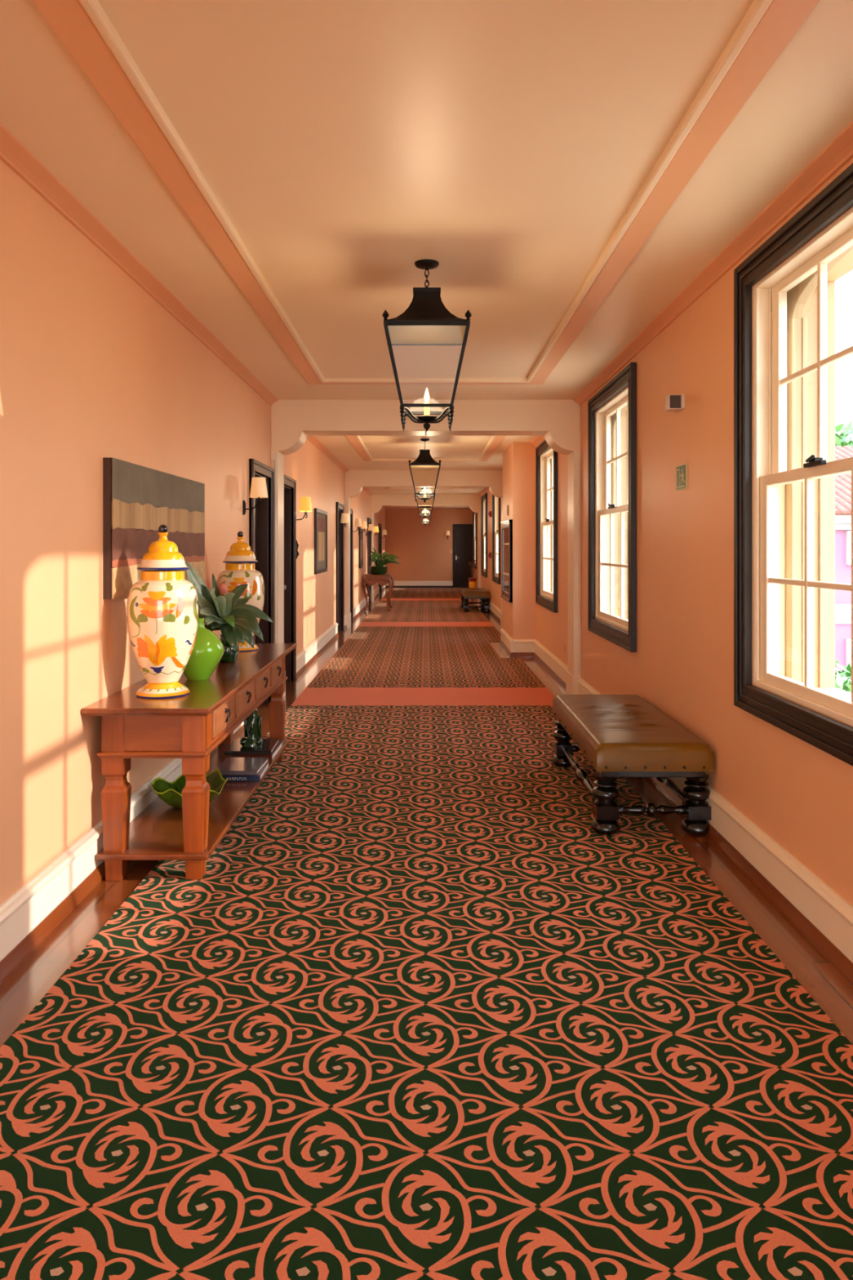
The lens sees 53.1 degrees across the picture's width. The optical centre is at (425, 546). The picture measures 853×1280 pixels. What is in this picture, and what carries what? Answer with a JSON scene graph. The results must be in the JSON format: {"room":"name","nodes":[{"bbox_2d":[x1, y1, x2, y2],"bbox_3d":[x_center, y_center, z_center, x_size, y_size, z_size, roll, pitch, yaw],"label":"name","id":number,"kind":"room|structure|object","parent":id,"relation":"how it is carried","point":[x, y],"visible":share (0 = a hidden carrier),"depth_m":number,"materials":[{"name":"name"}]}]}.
{"room":"hotel corridor","nodes":[
{"label":"hotel corridor","id":0,"kind":"room"},
{"bbox_2d":[0,159,385,904],"bbox_3d":[-1.550,0.035,12.400,0.300,2.730,34.000,0,0,0],"label":"wall","id":1,"kind":"structure","parent":0,"point":[93,368],"depth_m":3.46,"materials":[{"name":"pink paint"}]},
{"bbox_2d":[0,392,3,417],"bbox_3d":[-1.305,-0.388,2.430,0.190,0.285,0.140,0,0,0],"label":"wall sconce","id":2,"kind":"object","parent":1,"relation":"attached to","point":[1,404],"visible":1,"depth_m":2.44,"materials":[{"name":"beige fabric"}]},
{"bbox_2d":[102,457,204,599],"bbox_3d":[-1.378,-0.080,4.470,0.044,0.614,1.540,0,0,0],"label":"wall art panel","id":3,"kind":"object","parent":1,"relation":"attached to","point":[137,500],"visible":0.69,"depth_m":4.06,"materials":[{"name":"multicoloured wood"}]},
{"bbox_2d":[0,122,373,496],"bbox_3d":[-1.367,-1.302,8.450,0.066,0.055,26.100,0,0,0],"label":"trim","id":4,"kind":"structure","parent":1,"relation":"attached to","point":[13,153],"depth_m":3.70,"materials":[{"name":"pink paint"}]},
{"bbox_2d":[0,584,386,984],"bbox_3d":[-1.385,1.289,12.400,0.050,0.222,34.000,0,0,0],"label":"baseboard","id":5,"kind":"structure","parent":1,"relation":"attached to","point":[28,916],"depth_m":3.24,"materials":[{"name":"white wood"}]},
{"bbox_2d":[242,477,267,515],"bbox_3d":[-1.305,-0.388,6.540,0.190,0.285,0.140,0,0,0],"label":"wall sconce","id":6,"kind":"object","parent":1,"relation":"attached to","point":[258,487],"visible":1,"depth_m":6.50,"materials":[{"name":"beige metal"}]},
{"bbox_2d":[248,458,274,704],"bbox_3d":[-1.462,0.350,7.220,0.196,2.100,0.920,0,0,0],"label":"door","id":7,"kind":"structure","parent":1,"relation":"in","point":[261,518],"depth_m":7.58,"materials":[{"name":"brown wood"}]},
{"bbox_2d":[284,474,296,681],"bbox_3d":[-1.462,0.350,8.535,0.196,2.100,0.890,0,0,0],"label":"door","id":8,"kind":"structure","parent":1,"relation":"in","point":[290,487],"depth_m":8.88,"materials":[{"name":"brown wood"}]},
{"bbox_2d":[296,540,298,559],"bbox_3d":[-1.385,0.030,9.182,0.030,0.200,0.095,0,0,0],"label":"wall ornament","id":9,"kind":"object","parent":1,"relation":"attached to","point":[297,544],"visible":0.75,"depth_m":9.16,"materials":[{"name":"black metal"}]},
{"bbox_2d":[296,497,312,519],"bbox_3d":[-1.305,-0.388,9.100,0.190,0.285,0.140,0,0,0],"label":"wall sconce","id":10,"kind":"object","parent":1,"relation":"attached to","point":[305,505],"visible":0.84,"depth_m":9.05,"materials":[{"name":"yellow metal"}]},
{"bbox_2d":[314,507,327,573],"bbox_3d":[-1.383,-0.072,11.265,0.035,0.825,1.170,0,0,0],"label":"framed picture","id":11,"kind":"object","parent":1,"relation":"attached to","point":[320,516],"visible":1,"depth_m":11.18,"materials":[{"name":"brown wood"}]},
{"bbox_2d":[336,502,344,635],"bbox_3d":[-1.462,0.350,13.775,0.196,2.100,0.950,0,0,0],"label":"door","id":12,"kind":"structure","parent":1,"relation":"in","point":[340,507],"depth_m":14.15,"materials":[{"name":"brown wood"}]},
{"bbox_2d":[338,513,349,528],"bbox_3d":[-1.305,-0.388,13.500,0.190,0.285,0.140,0,0,0],"label":"wall sconce","id":13,"kind":"object","parent":1,"relation":"attached to","point":[344,517],"visible":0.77,"depth_m":13.46,"materials":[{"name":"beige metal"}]},
{"bbox_2d":[350,508,352,622],"bbox_3d":[-1.462,0.350,15.565,0.196,2.100,0.830,0,0,0],"label":"door","id":14,"kind":"structure","parent":1,"relation":"in","point":[351,509],"depth_m":15.89,"materials":[{"name":"brown wood"}]},
{"bbox_2d":[354,518,361,531],"bbox_3d":[-1.305,-0.388,16.100,0.190,0.285,0.140,0,0,0],"label":"wall sconce","id":15,"kind":"object","parent":1,"relation":"attached to","point":[357,523],"visible":0.8,"depth_m":16.05,"materials":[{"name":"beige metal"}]},
{"bbox_2d":[359,526,362,568],"bbox_3d":[-1.383,-0.005,18.175,0.035,0.910,0.650,0,0,0],"label":"framed picture","id":16,"kind":"object","parent":1,"relation":"attached to","point":[360,529],"visible":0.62,"depth_m":17.85,"materials":[{"name":"brown wood"}]},
{"bbox_2d":[358,521,367,534],"bbox_3d":[-1.305,-0.388,17.750,0.190,0.285,0.140,0,0,0],"label":"wall sconce","id":17,"kind":"object","parent":1,"relation":"attached to","point":[364,525],"visible":0.95,"depth_m":17.70,"materials":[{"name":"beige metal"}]},
{"bbox_2d":[367,517,371,603],"bbox_3d":[-1.462,0.350,20.875,0.196,2.100,0.950,0,0,0],"label":"door","id":18,"kind":"structure","parent":1,"relation":"in","point":[369,520],"depth_m":21.25,"materials":[{"name":"brown wood"}]},
{"bbox_2d":[365,524,373,536],"bbox_3d":[-1.305,-0.388,19.950,0.190,0.285,0.140,0,0,0],"label":"wall sconce","id":19,"kind":"object","parent":1,"relation":"attached to","point":[371,527],"visible":1,"depth_m":19.91,"materials":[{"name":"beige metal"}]},
{"bbox_2d":[373,526,378,535],"bbox_3d":[-1.305,-0.388,22.000,0.190,0.285,0.140,0,0,0],"label":"wall sconce","id":20,"kind":"object","parent":1,"relation":"attached to","point":[375,528],"visible":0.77,"depth_m":21.95,"materials":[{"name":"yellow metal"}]},
{"bbox_2d":[378,523,382,592],"bbox_3d":[-1.462,0.350,25.800,0.196,2.100,1.200,0,0,0],"label":"door","id":21,"kind":"structure","parent":1,"relation":"in","point":[380,524],"depth_m":26.30,"materials":[{"name":"brown wood"}]},
{"bbox_2d":[382,529,386,537],"bbox_3d":[-1.305,-0.388,26.600,0.190,0.285,0.140,0,0,0],"label":"wall sconce","id":22,"kind":"object","parent":1,"relation":"attached to","point":[384,531],"visible":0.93,"depth_m":26.56,"materials":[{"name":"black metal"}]},
{"bbox_2d":[0,0,852,508],"bbox_3d":[0.125,-1.430,12.450,3.750,0.200,34.100,0,0,0],"label":"ceiling","id":23,"kind":"structure","parent":0,"point":[347,145],"depth_m":2.90,"materials":[{"name":"beige paint"}]},
{"bbox_2d":[408,438,441,502],"bbox_3d":[-0.012,-0.935,10.550,0.400,0.790,0.398,0,0,0],"label":"hanging lantern","id":24,"kind":"object","parent":23,"relation":"hanging from","point":[424,460],"visible":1,"depth_m":10.45,"materials":[{"name":"black metal"}]},
{"bbox_2d":[31,0,819,384],"bbox_3d":[0.000,-1.320,1.640,1.890,0.040,10.480,0,0,0],"label":"trim","id":25,"kind":"structure","parent":23,"relation":"attached to","point":[83,27],"depth_m":2.80,"materials":[{"name":"pink paint"}]},
{"bbox_2d":[346,435,505,461],"bbox_3d":[0.000,-1.320,10.975,1.890,0.040,4.150,0,0,0],"label":"trim","id":26,"kind":"structure","parent":23,"relation":"attached to","point":[494,442],"depth_m":11.76,"materials":[{"name":"pink paint"}]},
{"bbox_2d":[382,487,468,488],"bbox_3d":[0.000,-1.320,17.550,1.890,0.040,3.300,0,0,0],"label":"trim","id":27,"kind":"structure","parent":23,"relation":"attached to","point":[383,487],"depth_m":19.05,"materials":[{"name":"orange paint"}]},
{"bbox_2d":[417,506,433,525],"bbox_3d":[-0.012,-0.935,22.100,0.400,0.790,0.398,0,0,0],"label":"lantern","id":28,"kind":"object","parent":23,"relation":"hanging from","point":[420,507],"visible":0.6,"depth_m":21.97,"materials":[{"name":"black metal"}]},
{"bbox_2d":[416,487,435,518],"bbox_3d":[-0.012,-0.935,16.550,0.400,0.790,0.398,0,0,0],"label":"lantern","id":29,"kind":"object","parent":23,"relation":"hanging from","point":[428,491],"visible":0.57,"depth_m":16.44,"materials":[{"name":"black metal"}]},
{"bbox_2d":[382,258,471,431],"bbox_3d":[0.005,-0.935,4.000,0.400,0.790,0.398,0,0,0],"label":"hanging lantern","id":30,"kind":"object","parent":23,"relation":"hanging from","point":[426,321],"visible":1,"depth_m":3.92,"materials":[{"name":"black metal"}]},
{"bbox_2d":[0,587,852,1047],"bbox_3d":[0.125,1.525,12.450,3.750,0.250,34.100,0,0,0],"label":"floor","id":31,"kind":"structure","parent":0,"point":[24,988],"depth_m":3.19,"materials":[{"name":"brown wood"}]},
{"bbox_2d":[0,587,852,1279],"bbox_3d":[0.005,1.397,12.300,2.382,0.006,33.400,0,0,0],"label":"carpet","id":32,"kind":"object","parent":31,"relation":"on","point":[411,1015],"visible":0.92,"depth_m":2.39,"materials":[{"name":"multicoloured carpet"}]},
{"bbox_2d":[81,643,296,880],"bbox_3d":[-1.137,1.028,4.628,0.519,0.745,2.345,0,0,0],"label":"console table","id":33,"kind":"object","parent":32,"relation":"on","point":[196,727],"visible":0.96,"depth_m":3.59,"materials":[{"name":"brown wood"}]},
{"bbox_2d":[126,524,198,697],"bbox_3d":[-1.170,0.278,3.800,0.307,0.753,0.307,0,0,-3],"label":"lidded jar","id":34,"kind":"object","parent":33,"relation":"on","point":[162,606],"visible":1,"depth_m":3.70,"materials":[{"name":"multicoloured ceramic"}]},
{"bbox_2d":[150,768,229,808],"bbox_3d":[-1.170,1.207,4.213,0.381,0.141,0.374,0,0,0],"label":"bowl","id":35,"kind":"object","parent":33,"relation":"on","point":[170,793],"visible":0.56,"depth_m":4.27,"materials":[{"name":"green ceramic"}]},
{"bbox_2d":[94,740,288,860],"bbox_3d":[-1.140,1.290,4.590,0.470,0.024,2.100,0,0,0],"label":"shelf","id":36,"kind":"object","parent":33,"relation":"attached to","point":[156,833],"depth_m":3.90,"materials":[{"name":"brown wood"}]},
{"bbox_2d":[182,617,223,679],"bbox_3d":[-1.130,0.504,4.240,0.248,0.300,0.248,0,0,0],"label":"vase","id":37,"kind":"object","parent":33,"relation":"on","point":[207,651],"visible":0.67,"depth_m":4.17,"materials":[{"name":"ceramic"}]},
{"bbox_2d":[184,560,273,662],"bbox_3d":[-1.123,0.366,4.776,0.467,0.577,0.755,0,0,0],"label":"leafy plant","id":38,"kind":"object","parent":33,"relation":"on","point":[236,620],"visible":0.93,"depth_m":4.72,"materials":[{"name":"green plant"}]},
{"bbox_2d":[216,531,264,651],"bbox_3d":[-1.185,0.278,5.450,0.307,0.753,0.307,0,0,-36],"label":"lidded jar","id":39,"kind":"object","parent":33,"relation":"on","point":[240,561],"visible":0.5,"depth_m":5.36,"materials":[{"name":"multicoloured ceramic"}]},
{"bbox_2d":[221,760,269,782],"bbox_3d":[-1.035,1.260,4.800,0.260,0.034,0.321,0,0,-1],"label":"book","id":40,"kind":"object","parent":33,"relation":"on","point":[233,778],"visible":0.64,"depth_m":4.64,"materials":[{"name":"paper"}]},
{"bbox_2d":[214,757,268,774],"bbox_3d":[-1.035,1.232,4.800,0.240,0.022,0.300,0,0,2],"label":"book","id":41,"kind":"object","parent":40,"relation":"on","point":[230,766],"visible":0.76,"depth_m":4.76,"materials":[{"name":"paper"}]},
{"bbox_2d":[221,740,282,761],"bbox_3d":[-1.067,1.258,5.270,0.305,0.038,0.380,0,0,0],"label":"book","id":42,"kind":"object","parent":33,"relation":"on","point":[271,757],"visible":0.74,"depth_m":5.08,"materials":[{"name":"paper"}]},
{"bbox_2d":[224,737,279,754],"bbox_3d":[-1.070,1.230,5.270,0.280,0.018,0.340,0,0,-2],"label":"book","id":43,"kind":"object","parent":42,"relation":"on","point":[268,744],"visible":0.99,"depth_m":5.18,"materials":[{"name":"paper"}]},
{"bbox_2d":[240,708,262,746],"bbox_3d":[-1.070,1.099,5.250,0.142,0.244,0.100,0,0,0],"label":"bird figurine","id":44,"kind":"object","parent":43,"relation":"on","point":[253,723],"visible":0.83,"depth_m":5.22,"materials":[{"name":"green ceramic"}]},
{"bbox_2d":[362,573,394,611],"bbox_3d":[-1.050,1.000,18.950,0.657,0.781,1.028,0,0,0],"label":"table","id":45,"kind":"object","parent":32,"relation":"on","point":[370,580],"visible":0.98,"depth_m":18.47,"materials":[{"name":"brown wood"}]},
{"bbox_2d":[368,566,387,574],"bbox_3d":[-1.040,0.516,18.750,0.420,0.175,0.420,0,0,0],"label":"pot","id":46,"kind":"object","parent":45,"relation":"on","point":[373,570],"depth_m":18.59,"materials":[{"name":"green ceramic"}]},
{"bbox_2d":[368,548,401,574],"bbox_3d":[-0.915,0.317,18.728,0.721,0.574,0.708,0,0,43],"label":"potted fern","id":47,"kind":"object","parent":45,"relation":"on","point":[379,569],"visible":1,"depth_m":18.64,"materials":[{"name":"green plant"}]},
{"bbox_2d":[460,587,489,612],"bbox_3d":[1.090,1.164,18.896,0.588,0.473,1.428,0,0,0],"label":"bench","id":48,"kind":"object","parent":32,"relation":"on","point":[482,593],"visible":0.99,"depth_m":18.22,"materials":[{"name":"brown leather"}]},
{"bbox_2d":[468,560,476,588],"bbox_3d":[1.041,0.610,19.000,0.182,0.642,0.181,0,0,0],"label":"flower vase","id":49,"kind":"object","parent":48,"relation":"on","point":[472,584],"visible":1,"depth_m":18.94,"materials":[{"name":"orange ceramic"}]},
{"bbox_2d":[461,587,489,597],"bbox_3d":[1.090,1.003,18.900,0.560,0.151,1.420,0,0,0],"label":"cushion","id":50,"kind":"object","parent":48,"relation":"on","point":[465,592],"depth_m":18.20,"materials":[{"name":"brown leather"}]},
{"bbox_2d":[552,694,713,835],"bbox_3d":[1.100,1.164,4.796,0.588,0.473,1.428,0,0,0],"label":"bench","id":51,"kind":"object","parent":32,"relation":"on","point":[620,735],"visible":1,"depth_m":4.15,"materials":[{"name":"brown leather"}]},
{"bbox_2d":[552,694,713,771],"bbox_3d":[1.100,1.003,4.800,0.560,0.151,1.420,0,0,0],"label":"cushion","id":52,"kind":"object","parent":51,"relation":"on","point":[614,732],"depth_m":4.31,"materials":[{"name":"brown leather"}]},
{"bbox_2d":[385,508,472,581],"bbox_3d":[0.125,0.035,29.500,3.750,2.930,0.200,0,0,0],"label":"wall","id":53,"kind":"structure","parent":0,"point":[424,551],"depth_m":29.40,"materials":[{"name":"brown paint"}]},
{"bbox_2d":[386,581,453,587],"bbox_3d":[-0.235,1.289,29.385,2.330,0.222,0.050,0,0,0],"label":"baseboard","id":54,"kind":"structure","parent":53,"relation":"attached to","point":[397,584],"depth_m":29.37,"materials":[{"name":"white wood"}]},
{"bbox_2d":[445,530,449,538],"bbox_3d":[0.769,-0.407,29.300,0.139,0.285,0.184,0,0,25],"label":"wall sconce","id":55,"kind":"object","parent":53,"relation":"attached to","point":[447,534],"visible":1,"depth_m":29.23,"materials":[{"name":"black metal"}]},
{"bbox_2d":[453,524,472,587],"bbox_3d":[1.270,0.310,29.370,0.680,2.180,0.060,0,0,0],"label":"door","id":56,"kind":"structure","parent":53,"relation":"in","point":[462,533],"depth_m":29.37,"materials":[{"name":"black wood"}]},
{"bbox_2d":[472,158,852,906],"bbox_3d":[1.524,0.035,12.400,0.831,2.730,34.000,0,0,0],"label":"wall","id":57,"kind":"structure","parent":0,"point":[800,794],"depth_m":4.38,"materials":[{"name":"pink paint"}]},
{"bbox_2d":[344,470,502,627],"bbox_3d":[0.000,0.035,14.915,2.800,2.730,0.360,0,0,0],"label":"trim","id":58,"kind":"structure","parent":57,"relation":"attached to","point":[355,481],"depth_m":14.75,"materials":[{"name":"beige paint"}]},
{"bbox_2d":[271,399,581,697],"bbox_3d":[0.000,0.035,7.865,2.800,2.730,0.360,0,0,0],"label":"archway","id":59,"kind":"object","parent":57,"relation":"attached to","point":[559,420],"depth_m":7.70,"materials":[{"name":"beige paint"}]},
{"bbox_2d":[370,493,481,602],"bbox_3d":[0.000,0.035,21.665,2.800,2.730,0.360,0,0,0],"label":"trim","id":60,"kind":"structure","parent":57,"relation":"attached to","point":[473,501],"depth_m":21.50,"materials":[{"name":"beige paint"}]},
{"bbox_2d":[472,511,476,568],"bbox_3d":[1.770,-0.270,27.900,0.380,1.940,1.500,0,0,0],"label":"window","id":61,"kind":"structure","parent":57,"relation":"in","point":[474,514],"depth_m":28.50,"materials":[{"name":"brown wood"}]},
{"bbox_2d":[481,493,487,577],"bbox_3d":[1.550,-0.270,20.150,0.380,1.940,1.500,0,0,0],"label":"window","id":62,"kind":"structure","parent":57,"relation":"in","point":[484,504],"depth_m":20.68,"materials":[{"name":"brown wood"}]},
{"bbox_2d":[492,494,500,584],"bbox_3d":[1.550,-0.270,16.700,0.380,1.940,1.500,0,0,0],"label":"window","id":63,"kind":"structure","parent":57,"relation":"in","point":[495,500],"depth_m":17.26,"materials":[{"name":"brown wood"}]},
{"bbox_2d":[501,519,512,602],"bbox_3d":[1.087,0.180,11.500,0.045,1.060,1.200,0,0,0],"label":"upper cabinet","id":64,"kind":"object","parent":57,"relation":"attached to","point":[506,526],"visible":1,"depth_m":11.40,"materials":[{"name":"brown wood"}]},
{"bbox_2d":[535,440,557,613],"bbox_3d":[1.550,-0.270,9.800,0.380,1.940,1.500,0,0,0],"label":"window","id":65,"kind":"structure","parent":57,"relation":"in","point":[546,464],"depth_m":10.33,"materials":[{"name":"brown wood"}]},
{"bbox_2d":[587,362,636,652],"bbox_3d":[1.550,-0.270,6.410,0.380,1.940,1.500,0,0,0],"label":"window","id":66,"kind":"structure","parent":57,"relation":"in","point":[612,428],"depth_m":6.94,"materials":[{"name":"brown wood"}]},
{"bbox_2d":[475,583,852,986],"bbox_3d":[1.310,1.289,12.402,0.481,0.222,34.001,0,0,0],"label":"baseboard","id":67,"kind":"structure","parent":57,"relation":"attached to","point":[825,918],"depth_m":3.38,"materials":[{"name":"white wood"}]},
{"bbox_2d":[478,121,852,496],"bbox_3d":[1.367,-1.302,8.450,0.066,0.055,26.100,0,0,0],"label":"trim","id":68,"kind":"structure","parent":57,"relation":"attached to","point":[837,153],"depth_m":3.64,"materials":[{"name":"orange paint"}]},
{"bbox_2d":[665,394,684,412],"bbox_3d":[1.357,-0.785,4.685,0.085,0.080,0.150,0,0,0],"label":"sensor","id":69,"kind":"object","parent":57,"relation":"attached to","point":[673,402],"visible":1,"depth_m":4.61,"materials":[{"name":"white plastic"}]},
{"bbox_2d":[675,462,687,490],"bbox_3d":[1.396,-0.380,4.660,0.009,0.136,0.184,0,0,0],"label":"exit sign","id":70,"kind":"object","parent":57,"relation":"attached to","point":[681,470],"visible":1,"depth_m":4.64,"materials":[{"name":"beige plastic"}]},
{"bbox_2d":[733,163,852,765],"bbox_3d":[1.550,-0.270,3.020,0.380,1.940,1.500,0,0,0],"label":"window","id":71,"kind":"structure","parent":57,"relation":"in","point":[795,468],"depth_m":3.57,"materials":[{"name":"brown wood"}]},
{"bbox_2d":[835,445,852,684],"bbox_3d":[16.280,1.215,24.800,16.780,8.370,10.400,0,0,0],"label":"house","id":72,"kind":"structure","parent":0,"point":[842,482],"depth_m":20.00,"materials":[{"name":"paint"}]},
{"label":"outside","id":73,"kind":"structure","parent":0,"visible":0},
{"bbox_3d":[15.000,5.450,30.000,150.000,0.100,180.000,0,0,0],"label":"trim","id":74,"kind":"structure","parent":73,"visible":0},
{"bbox_2d":[835,659,851,693],"bbox_3d":[6.925,3.580,14.033,4.802,3.672,4.765,0,0,32],"label":"shrub","id":75,"kind":"object","parent":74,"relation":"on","point":[842,682],"visible":0.04,"depth_m":13.71,"materials":[{"name":"green plant"}]},
{"bbox_2d":[835,418,852,447],"bbox_3d":[21.083,-0.614,37.783,15.948,12.133,15.467,0,0,0],"label":"tree","id":76,"kind":"object","parent":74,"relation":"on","point":[841,439],"visible":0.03,"depth_m":37.15,"materials":[{"name":"green plant"}]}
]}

